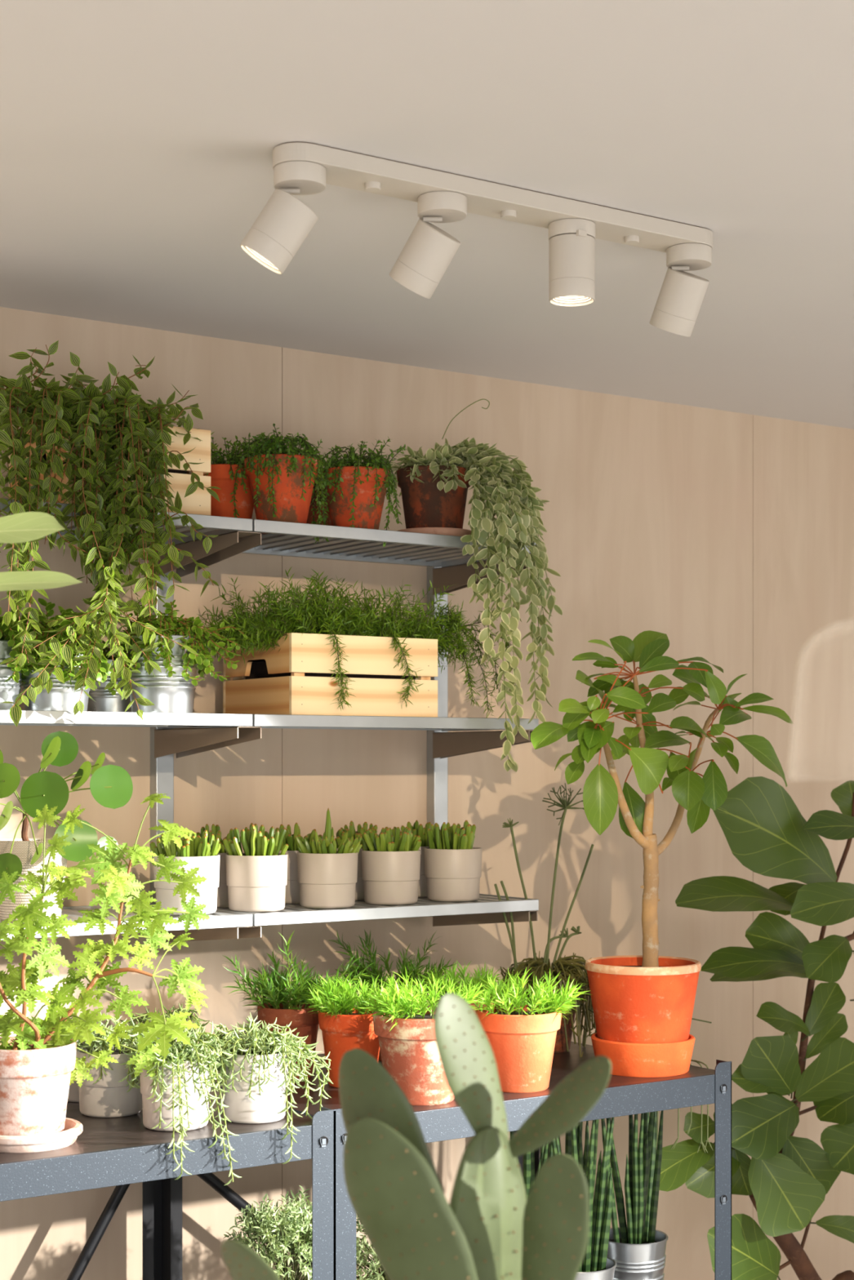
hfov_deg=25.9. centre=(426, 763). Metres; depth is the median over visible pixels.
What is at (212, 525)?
wall shelf
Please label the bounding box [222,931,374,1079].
plant
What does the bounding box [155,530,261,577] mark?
shelf bracket
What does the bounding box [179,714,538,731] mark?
wall shelf
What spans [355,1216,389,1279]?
bush
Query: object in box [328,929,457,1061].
plant
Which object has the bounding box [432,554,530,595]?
shelf bracket
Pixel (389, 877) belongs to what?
pot
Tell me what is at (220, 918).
wall shelf
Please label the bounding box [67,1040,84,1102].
pot
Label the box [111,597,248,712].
plant
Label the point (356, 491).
plant
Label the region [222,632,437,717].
wooden crate
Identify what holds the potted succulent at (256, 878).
on the wall shelf at (292, 913)
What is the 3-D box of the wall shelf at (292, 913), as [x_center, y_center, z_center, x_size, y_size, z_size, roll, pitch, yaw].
[-0.142,0.282,3.674,0.643,0.022,0.350,0,0,-34]
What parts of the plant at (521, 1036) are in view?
pot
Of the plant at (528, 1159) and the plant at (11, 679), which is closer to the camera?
the plant at (11, 679)
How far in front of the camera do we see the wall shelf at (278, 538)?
3.67 m
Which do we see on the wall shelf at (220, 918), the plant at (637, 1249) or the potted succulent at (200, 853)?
the potted succulent at (200, 853)
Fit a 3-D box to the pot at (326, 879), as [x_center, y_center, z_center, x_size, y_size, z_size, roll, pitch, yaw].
[-0.188,0.220,3.518,0.115,0.103,0.115,0,0,-34]
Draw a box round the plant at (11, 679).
[0,607,39,710]
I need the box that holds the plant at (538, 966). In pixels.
[493,782,712,1152]
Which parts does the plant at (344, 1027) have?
pot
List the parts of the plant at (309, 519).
pot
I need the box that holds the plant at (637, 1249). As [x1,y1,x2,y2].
[600,1111,668,1279]
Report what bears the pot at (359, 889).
attached to the potted succulent at (359, 889)
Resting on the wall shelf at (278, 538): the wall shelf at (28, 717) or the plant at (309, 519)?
the plant at (309, 519)
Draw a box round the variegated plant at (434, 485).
[386,399,562,772]
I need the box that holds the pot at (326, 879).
[297,851,357,908]
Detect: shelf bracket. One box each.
[154,726,261,758]
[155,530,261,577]
[156,925,261,942]
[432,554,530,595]
[432,729,533,758]
[432,910,537,926]
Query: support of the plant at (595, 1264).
on the bench at (622, 1095)
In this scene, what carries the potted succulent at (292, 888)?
on the wall shelf at (292, 913)
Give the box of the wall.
[0,306,853,1279]
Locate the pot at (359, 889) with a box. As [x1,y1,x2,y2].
[337,848,368,900]
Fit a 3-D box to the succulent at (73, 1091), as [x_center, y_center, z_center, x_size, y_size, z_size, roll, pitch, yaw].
[-0.590,0.506,3.231,0.155,0.149,0.166,0,0,-34]
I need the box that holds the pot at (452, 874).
[424,847,482,902]
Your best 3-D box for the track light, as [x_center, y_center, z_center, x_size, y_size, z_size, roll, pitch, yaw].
[0.094,-0.769,2.801,0.835,0.171,0.123,0,0,-34]
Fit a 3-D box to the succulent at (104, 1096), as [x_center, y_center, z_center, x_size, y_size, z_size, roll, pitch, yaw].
[-0.516,0.500,3.093,0.174,0.161,0.166,0,0,33]
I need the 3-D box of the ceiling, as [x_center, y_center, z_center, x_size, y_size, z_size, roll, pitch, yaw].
[1.242,-0.879,1.556,8.600,0.050,5.590,0,0,-34]
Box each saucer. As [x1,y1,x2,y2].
[0,1117,82,1153]
[396,527,471,536]
[591,1032,694,1077]
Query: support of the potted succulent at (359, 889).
on the wall shelf at (292, 913)
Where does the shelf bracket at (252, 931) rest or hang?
attached to the wall rail at (162, 768)
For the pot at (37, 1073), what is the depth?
2.79 m
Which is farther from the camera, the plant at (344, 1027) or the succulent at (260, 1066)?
the plant at (344, 1027)
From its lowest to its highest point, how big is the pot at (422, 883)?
0.103 m
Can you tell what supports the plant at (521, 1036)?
on the bench at (622, 1095)
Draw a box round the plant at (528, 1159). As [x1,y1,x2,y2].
[510,1131,552,1199]
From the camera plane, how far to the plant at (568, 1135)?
3.74 m
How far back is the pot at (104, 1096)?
3.04 m
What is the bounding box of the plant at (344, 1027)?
[298,973,404,1088]
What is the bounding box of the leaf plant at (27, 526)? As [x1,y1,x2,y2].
[0,511,82,591]
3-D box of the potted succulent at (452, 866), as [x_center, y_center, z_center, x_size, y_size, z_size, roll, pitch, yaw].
[0.053,0.192,3.692,0.115,0.158,0.119,0,0,21]
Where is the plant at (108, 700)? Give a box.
[87,640,131,711]
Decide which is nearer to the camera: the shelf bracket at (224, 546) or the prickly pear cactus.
the prickly pear cactus
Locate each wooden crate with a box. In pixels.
[8,422,210,515]
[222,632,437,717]
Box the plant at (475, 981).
[404,960,518,1012]
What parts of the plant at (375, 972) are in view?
pot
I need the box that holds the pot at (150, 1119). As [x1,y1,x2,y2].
[139,1051,211,1131]
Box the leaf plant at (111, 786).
[0,731,133,923]
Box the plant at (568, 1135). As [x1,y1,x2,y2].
[539,1119,599,1199]
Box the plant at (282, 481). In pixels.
[229,423,329,524]
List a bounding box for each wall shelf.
[0,497,252,544]
[0,710,252,728]
[0,902,252,940]
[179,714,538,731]
[216,893,538,926]
[241,519,537,567]
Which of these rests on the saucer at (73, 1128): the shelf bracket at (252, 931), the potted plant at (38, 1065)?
the potted plant at (38, 1065)
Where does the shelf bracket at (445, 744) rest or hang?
attached to the wall rail at (437, 768)
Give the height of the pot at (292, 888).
0.103 m
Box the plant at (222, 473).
[203,436,258,519]
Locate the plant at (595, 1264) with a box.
[551,1117,616,1279]
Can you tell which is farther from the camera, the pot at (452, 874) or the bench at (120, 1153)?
the pot at (452, 874)
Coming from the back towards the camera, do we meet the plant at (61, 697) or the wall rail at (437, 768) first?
the wall rail at (437, 768)
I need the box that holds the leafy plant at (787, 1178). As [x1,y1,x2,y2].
[658,776,853,1279]
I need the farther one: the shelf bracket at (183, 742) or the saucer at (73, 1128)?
the shelf bracket at (183, 742)
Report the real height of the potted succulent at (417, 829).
0.155 m
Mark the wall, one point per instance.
(728, 535)
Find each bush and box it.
[222,1185,311,1279]
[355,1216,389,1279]
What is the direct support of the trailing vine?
in the wooden crate at (198, 502)
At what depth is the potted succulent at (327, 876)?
3.48 m
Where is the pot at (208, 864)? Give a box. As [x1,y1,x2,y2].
[153,854,219,915]
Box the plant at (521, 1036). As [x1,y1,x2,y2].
[452,968,588,1093]
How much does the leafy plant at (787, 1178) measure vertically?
1.653 m
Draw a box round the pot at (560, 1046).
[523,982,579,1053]
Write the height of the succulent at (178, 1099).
0.243 m
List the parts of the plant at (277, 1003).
pot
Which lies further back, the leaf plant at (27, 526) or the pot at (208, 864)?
the pot at (208, 864)
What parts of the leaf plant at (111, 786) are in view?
pot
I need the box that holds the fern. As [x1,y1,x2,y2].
[196,567,512,718]
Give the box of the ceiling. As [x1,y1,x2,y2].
[0,0,853,429]
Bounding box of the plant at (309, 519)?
[306,456,331,525]
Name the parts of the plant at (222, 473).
pot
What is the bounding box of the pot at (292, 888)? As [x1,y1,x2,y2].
[279,850,300,903]
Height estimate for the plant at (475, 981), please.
0.206 m
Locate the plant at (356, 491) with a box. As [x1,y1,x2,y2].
[310,436,406,546]
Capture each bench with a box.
[0,1087,334,1279]
[171,1041,731,1279]
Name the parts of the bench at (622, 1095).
leg, leg, leg, leg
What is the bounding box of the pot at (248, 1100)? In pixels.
[221,1045,288,1124]
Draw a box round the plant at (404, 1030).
[356,966,486,1106]
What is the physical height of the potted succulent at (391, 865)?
0.149 m
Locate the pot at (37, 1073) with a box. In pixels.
[0,1035,76,1136]
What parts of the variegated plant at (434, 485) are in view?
pot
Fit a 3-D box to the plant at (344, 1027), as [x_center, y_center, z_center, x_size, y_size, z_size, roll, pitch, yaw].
[-0.136,0.477,3.371,0.228,0.205,0.197,0,0,-34]
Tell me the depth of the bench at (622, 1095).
3.40 m
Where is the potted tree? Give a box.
[530,630,794,1043]
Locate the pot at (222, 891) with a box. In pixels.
[216,853,228,907]
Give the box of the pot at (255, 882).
[225,853,288,911]
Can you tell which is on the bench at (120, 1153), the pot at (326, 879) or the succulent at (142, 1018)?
the succulent at (142, 1018)
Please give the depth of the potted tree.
3.48 m
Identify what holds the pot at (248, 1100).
on the succulent at (260, 1066)
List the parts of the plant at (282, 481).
pot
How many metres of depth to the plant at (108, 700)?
3.39 m
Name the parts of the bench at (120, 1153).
leg, leg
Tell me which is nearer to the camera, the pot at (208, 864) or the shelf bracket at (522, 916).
the pot at (208, 864)
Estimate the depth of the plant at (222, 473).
3.49 m
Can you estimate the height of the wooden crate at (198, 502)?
0.158 m
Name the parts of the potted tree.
pot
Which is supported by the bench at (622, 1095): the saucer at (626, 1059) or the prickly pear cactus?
the saucer at (626, 1059)
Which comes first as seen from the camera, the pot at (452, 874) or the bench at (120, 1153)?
the bench at (120, 1153)
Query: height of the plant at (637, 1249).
0.458 m
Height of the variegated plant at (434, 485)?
0.753 m
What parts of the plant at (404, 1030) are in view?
pot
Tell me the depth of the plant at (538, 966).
3.72 m
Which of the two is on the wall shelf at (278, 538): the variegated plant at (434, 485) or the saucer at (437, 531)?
the saucer at (437, 531)
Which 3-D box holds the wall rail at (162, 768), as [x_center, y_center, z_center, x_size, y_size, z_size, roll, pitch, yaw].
[-0.520,-0.079,3.648,0.038,0.813,0.030,0,0,-34]
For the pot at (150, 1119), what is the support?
on the succulent at (178, 1099)
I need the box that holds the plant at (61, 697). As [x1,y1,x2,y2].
[16,598,113,711]
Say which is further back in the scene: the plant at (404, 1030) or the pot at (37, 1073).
the plant at (404, 1030)
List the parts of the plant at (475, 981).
pot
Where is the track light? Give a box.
[240,141,712,337]
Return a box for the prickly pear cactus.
[220,992,611,1279]
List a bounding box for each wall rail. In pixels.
[150,569,173,902]
[426,566,447,830]
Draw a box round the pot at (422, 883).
[417,846,429,897]
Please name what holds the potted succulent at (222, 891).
on the wall shelf at (292, 913)
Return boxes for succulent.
[67,1012,126,1102]
[71,1017,144,1117]
[118,1022,241,1185]
[119,1002,209,1049]
[149,830,221,915]
[179,823,241,907]
[204,1012,333,1164]
[222,822,288,911]
[264,822,322,903]
[295,808,361,908]
[333,820,381,900]
[356,826,421,905]
[391,820,431,897]
[424,820,482,902]
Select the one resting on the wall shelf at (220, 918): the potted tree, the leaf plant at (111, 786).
the leaf plant at (111, 786)
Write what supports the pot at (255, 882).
attached to the potted succulent at (256, 878)
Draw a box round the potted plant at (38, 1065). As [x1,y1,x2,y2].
[0,792,210,1136]
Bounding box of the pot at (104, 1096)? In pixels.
[75,1044,142,1117]
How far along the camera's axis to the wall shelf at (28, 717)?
3.23 m
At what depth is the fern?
3.55 m
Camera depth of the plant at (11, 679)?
3.14 m
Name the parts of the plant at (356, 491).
pot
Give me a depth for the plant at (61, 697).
3.19 m
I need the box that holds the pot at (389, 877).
[361,849,420,905]
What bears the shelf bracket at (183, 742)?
attached to the wall rail at (162, 768)
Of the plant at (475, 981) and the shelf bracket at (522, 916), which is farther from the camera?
the shelf bracket at (522, 916)
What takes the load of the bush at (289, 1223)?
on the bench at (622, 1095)
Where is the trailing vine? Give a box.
[0,340,220,726]

